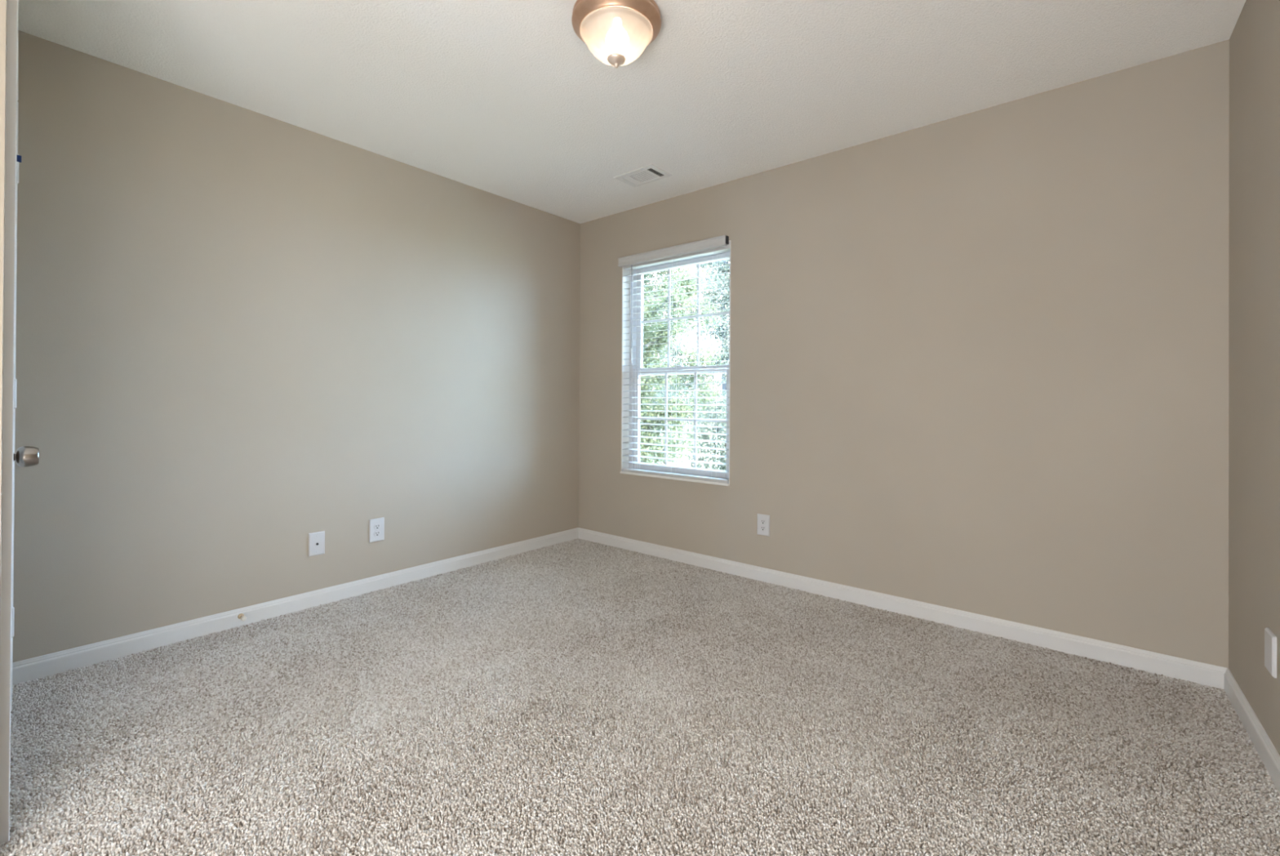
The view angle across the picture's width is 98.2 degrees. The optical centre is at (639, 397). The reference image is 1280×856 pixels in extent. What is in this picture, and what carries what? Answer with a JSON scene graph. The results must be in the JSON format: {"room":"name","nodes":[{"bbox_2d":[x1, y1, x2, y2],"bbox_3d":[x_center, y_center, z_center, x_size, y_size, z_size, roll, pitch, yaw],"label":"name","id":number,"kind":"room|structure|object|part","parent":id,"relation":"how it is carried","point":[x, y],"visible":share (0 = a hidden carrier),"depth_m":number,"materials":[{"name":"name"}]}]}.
{"room":"empty bedroom","nodes":[
{"label":"empty bedroom","id":0,"kind":"room"},
{"bbox_2d":[0,0,6,615],"bbox_3d":[-2.541,-0.156,0.912,1.206,2.452,2.016,0,0,40],"label":"wall","id":1,"kind":"structure","parent":0,"point":[2,2],"depth_m":1.27,"materials":[{"name":"beige paint"}]},
{"bbox_2d":[0,0,17,845],"bbox_3d":[-1.840,0.030,1.618,0.854,2.094,0.018,0,0,42],"label":"door frame","id":2,"kind":"structure","parent":1,"relation":"attached to","point":[11,68],"depth_m":1.33,"materials":[{"name":"grey paint"}]},
{"bbox_2d":[11,152,39,637],"bbox_3d":[-1.872,0.053,1.583,0.768,2.047,0.179,0,0,40],"label":"door","id":3,"kind":"structure","parent":1,"relation":"in","point":[25,455],"depth_m":1.43,"materials":[{"name":"grey paint"}]},
{"bbox_2d":[12,30,580,662],"bbox_3d":[-2.129,-0.147,2.434,0.150,2.452,5.324,0,0,40],"label":"wall","id":4,"kind":"structure","parent":0,"point":[242,335],"depth_m":2.64,"materials":[{"name":"beige paint"}]},
{"bbox_2d":[237,613,246,620],"bbox_3d":[-1.856,1.024,2.588,0.053,0.025,0.025,0,0,40],"label":"door stop","id":5,"kind":"object","parent":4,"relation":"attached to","point":[241,615],"visible":1,"depth_m":2.58,"materials":[{"name":"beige metal"}]},
{"bbox_2d":[12,527,577,684],"bbox_3d":[-1.409,1.041,3.176,0.013,0.091,2.927,0,0,40],"label":"baseboard","id":6,"kind":"structure","parent":4,"relation":"attached to","point":[40,666],"depth_m":2.62,"materials":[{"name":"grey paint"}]},
{"bbox_2d":[308,530,324,556],"bbox_3d":[-1.668,0.753,2.863,0.014,0.119,0.076,0,0,40],"label":"cable plate","id":7,"kind":"object","parent":4,"relation":"attached to","point":[316,540],"visible":1,"depth_m":2.86,"materials":[{"name":"grey plastic"}]},
{"bbox_2d":[368,516,384,542],"bbox_3d":[-1.473,0.738,3.102,0.009,0.128,0.083,0,0,40],"label":"wall outlet","id":8,"kind":"object","parent":4,"relation":"attached to","point":[376,526],"visible":1,"depth_m":3.10,"materials":[{"name":"grey plastic"}]},
{"bbox_2d":[373,530,380,536],"bbox_3d":[-1.471,0.757,3.101,0.003,0.028,0.034,0,0,40],"label":"receptacle","id":9,"kind":"object","parent":8,"relation":"attached to","point":[376,533],"depth_m":3.10,"materials":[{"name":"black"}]},
{"bbox_2d":[373,523,380,528],"bbox_3d":[-1.471,0.719,3.101,0.003,0.028,0.034,0,0,40],"label":"receptacle","id":10,"kind":"object","parent":8,"relation":"attached to","point":[376,526],"depth_m":3.10,"materials":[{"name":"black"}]},
{"bbox_2d":[11,640,1221,855],"bbox_3d":[-0.529,1.157,1.023,4.518,0.150,5.214,0,0,40],"label":"floor","id":11,"kind":"structure","parent":0,"point":[571,641],"depth_m":1.45,"materials":[{"name":"beige carpet"}]},
{"bbox_2d":[0,537,1279,855],"bbox_3d":[-0.099,1.079,1.959,3.577,0.020,3.120,0,0,40],"label":"carpet","id":12,"kind":"structure","parent":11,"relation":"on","point":[437,654],"depth_m":1.76,"materials":[{"name":"beige carpet"}]},
{"bbox_2d":[17,0,1246,223],"bbox_3d":[-0.479,-1.469,1.076,4.518,0.200,5.324,0,0,40],"label":"ceiling","id":13,"kind":"structure","parent":0,"point":[502,98],"depth_m":2.28,"materials":[{"name":"white paint"}]},
{"bbox_2d":[571,0,661,68],"bbox_3d":[-0.084,-1.271,1.979,0.319,0.185,0.319,0,0,40],"label":"ceiling light","id":14,"kind":"object","parent":13,"relation":"attached to","point":[616,33],"visible":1,"depth_m":1.91,"materials":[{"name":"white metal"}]},
{"bbox_2d":[613,164,671,187],"bbox_3d":[0.016,-1.353,3.385,0.299,0.007,0.202,0,0,40],"label":"ceiling vent","id":15,"kind":"object","parent":13,"relation":"in","point":[650,173],"visible":1,"depth_m":3.38,"materials":[{"name":"white metal"}]},
{"bbox_2d":[577,39,1229,667],"bbox_3d":[1.036,-0.126,3.162,3.790,2.452,0.160,0,0,40],"label":"wall","id":16,"kind":"structure","parent":0,"point":[979,360],"depth_m":2.58,"materials":[{"name":"beige paint"}]},
{"bbox_2d":[620,240,730,485],"bbox_3d":[0.236,-0.219,3.766,0.902,1.530,0.094,0,0,40],"label":"window frame","id":17,"kind":"structure","parent":16,"relation":"attached to","point":[625,350],"depth_m":4.04,"materials":[{"name":"white"}]},
{"bbox_2d":[628,250,729,479],"bbox_3d":[0.288,-0.218,3.829,0.902,1.530,0.071,0,0,40],"label":"window","id":18,"kind":"structure","parent":16,"relation":"in","point":[636,355],"depth_m":3.91,"materials":[{"name":"grey plastic"}]},
{"bbox_2d":[617,235,730,483],"bbox_3d":[0.215,-0.239,3.756,0.911,1.553,0.088,0,0,40],"label":"window blind","id":19,"kind":"object","parent":18,"relation":"attached to","point":[718,244],"visible":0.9,"depth_m":3.73,"materials":[{"name":"grey plastic"}]},
{"bbox_3d":[-0.014,-0.212,3.966,0.002,1.449,0.053,0,0,40],"label":"ladder cord","id":20,"kind":"part","parent":19,"relation":"part of","materials":[{"name":"white fabric"}]},
{"bbox_3d":[0.232,-0.212,3.761,0.002,1.449,0.053,0,0,40],"label":"ladder cord","id":21,"kind":"part","parent":19,"relation":"part of","materials":[{"name":"white fabric"}]},
{"bbox_3d":[0.228,0.523,3.753,0.870,0.022,0.054,0,0,40],"label":"rail","id":22,"kind":"part","parent":19,"relation":"part of","materials":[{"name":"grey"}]},
{"bbox_3d":[0.478,-0.211,3.557,0.002,1.449,0.053,0,0,40],"label":"ladder cord","id":23,"kind":"part","parent":19,"relation":"part of","materials":[{"name":"white fabric"}]},
{"bbox_3d":[0.278,0.153,3.818,0.832,0.738,0.028,0,0,40],"label":"sash","id":24,"kind":"part","parent":18,"relation":"part of","materials":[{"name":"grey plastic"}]},
{"bbox_2d":[638,371,725,466],"bbox_3d":[0.278,0.148,3.818,0.740,0.648,0.008,0,0,40],"label":"grille","id":25,"kind":"object","parent":18,"relation":"attached to","point":[642,373],"depth_m":3.89,"materials":[{"name":"grey plastic"}]},
{"bbox_3d":[0.300,-0.556,3.843,0.832,0.785,0.026,0,0,40],"label":"sash","id":26,"kind":"part","parent":18,"relation":"part of","materials":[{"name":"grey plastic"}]},
{"bbox_2d":[641,263,728,367],"bbox_3d":[0.300,-0.556,3.843,0.740,0.705,0.008,0,0,40],"label":"grille","id":27,"kind":"object","parent":18,"relation":"attached to","point":[698,316],"depth_m":3.91,"materials":[{"name":"grey plastic"}]},
{"bbox_2d":[757,513,769,536],"bbox_3d":[0.733,0.754,3.296,0.080,0.124,0.009,0,0,40],"label":"wall outlet","id":28,"kind":"object","parent":16,"relation":"attached to","point":[763,520],"visible":1,"depth_m":3.29,"materials":[{"name":"grey plastic"}]},
{"bbox_2d":[760,525,765,530],"bbox_3d":[0.731,0.774,3.294,0.034,0.028,0.003,0,0,40],"label":"receptacle","id":29,"kind":"object","parent":28,"relation":"attached to","point":[762,527],"depth_m":3.29,"materials":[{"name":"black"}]},
{"bbox_2d":[760,519,765,524],"bbox_3d":[0.732,0.735,3.295,0.034,0.028,0.003,0,0,40],"label":"receptacle","id":30,"kind":"object","parent":28,"relation":"attached to","point":[762,521],"depth_m":3.29,"materials":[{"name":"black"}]},
{"bbox_2d":[577,527,1226,689],"bbox_3d":[0.859,1.054,3.186,3.490,0.091,0.013,0,0,40],"label":"baseboard","id":31,"kind":"structure","parent":16,"relation":"attached to","point":[1198,672],"depth_m":2.64,"materials":[{"name":"grey paint"}]},
{"bbox_2d":[1228,0,1279,754],"bbox_3d":[0.711,-0.141,0.037,0.150,2.452,5.070,0,0,38],"label":"wall","id":32,"kind":"structure","parent":0,"point":[1254,290],"depth_m":1.78,"materials":[{"name":"beige paint"}]},
{"bbox_2d":[1224,667,1279,792],"bbox_3d":[1.289,1.047,0.911,0.013,0.091,2.965,0,0,38],"label":"baseboard","id":33,"kind":"structure","parent":32,"relation":"attached to","point":[1268,753],"depth_m":1.74,"materials":[{"name":"grey paint"}]},
{"bbox_2d":[1264,626,1276,677],"bbox_3d":[1.846,0.743,1.622,0.010,0.118,0.084,0,0,38],"label":"wall plate","id":34,"kind":"object","parent":32,"relation":"attached to","point":[1270,638],"visible":1,"depth_m":1.60,"materials":[{"name":"grey plastic"}]},
{"label":"outside","id":35,"kind":"structure","parent":0,"visible":0},
{"bbox_2d":[648,421,719,468],"bbox_3d":[10.704,1.809,19.156,52.000,0.300,36.825,0,0,40],"label":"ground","id":36,"kind":"structure","parent":35,"point":[679,463],"depth_m":13.55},
{"bbox_2d":[640,402,657,462],"bbox_3d":[-0.357,0.599,9.906,1.415,1.926,1.433,0,0,40],"label":"shrub","id":37,"kind":"object","parent":36,"relation":"on","point":[649,402],"visible":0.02,"depth_m":9.79,"materials":[{"name":"green plant"}]},
{"bbox_2d":[641,356,719,462],"bbox_3d":[0.798,0.285,13.635,2.409,2.630,2.416,0,0,40],"label":"shrub","id":38,"kind":"object","parent":36,"relation":"on","point":[652,388],"visible":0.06,"depth_m":13.26,"materials":[{"name":"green plant"}]},
{"bbox_3d":[0.813,0.476,13.621,1.640,2.218,1.662,0,0,40],"label":"stem","id":39,"kind":"part","parent":38,"relation":"part of","materials":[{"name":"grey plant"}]},
{"bbox_2d":[643,266,719,430],"bbox_3d":[-0.062,-2.509,17.747,5.415,8.205,5.167,0,0,30],"label":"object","id":40,"kind":"object","parent":36,"relation":"on","point":[686,335],"visible":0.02,"depth_m":17.07,"materials":[{"name":"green plant"}]},
{"bbox_2d":[640,262,728,465],"bbox_3d":[-0.128,-0.643,7.661,2.616,4.392,2.654,0,0,-18],"label":"tree","id":41,"kind":"object","parent":36,"relation":"on","point":[650,348],"visible":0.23,"depth_m":7.48,"materials":[{"name":"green plant"}]},
{"bbox_2d":[650,258,728,469],"bbox_3d":[1.759,-1.101,10.893,3.063,5.354,3.629,0,0,-22],"label":"tree","id":42,"kind":"object","parent":36,"relation":"on","point":[724,335],"visible":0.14,"depth_m":10.75,"materials":[{"name":"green plant"}]},
{"bbox_2d":[687,391,726,470],"bbox_3d":[1.550,0.719,8.445,1.727,1.700,1.725,0,0,40],"label":"shrub","id":43,"kind":"object","parent":36,"relation":"on","point":[719,430],"visible":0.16,"depth_m":8.22,"materials":[{"name":"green plant"}]},
{"bbox_3d":[1.569,0.842,8.439,1.164,1.453,1.180,0,0,40],"label":"stem","id":44,"kind":"part","parent":43,"relation":"part of","materials":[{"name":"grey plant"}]}
]}

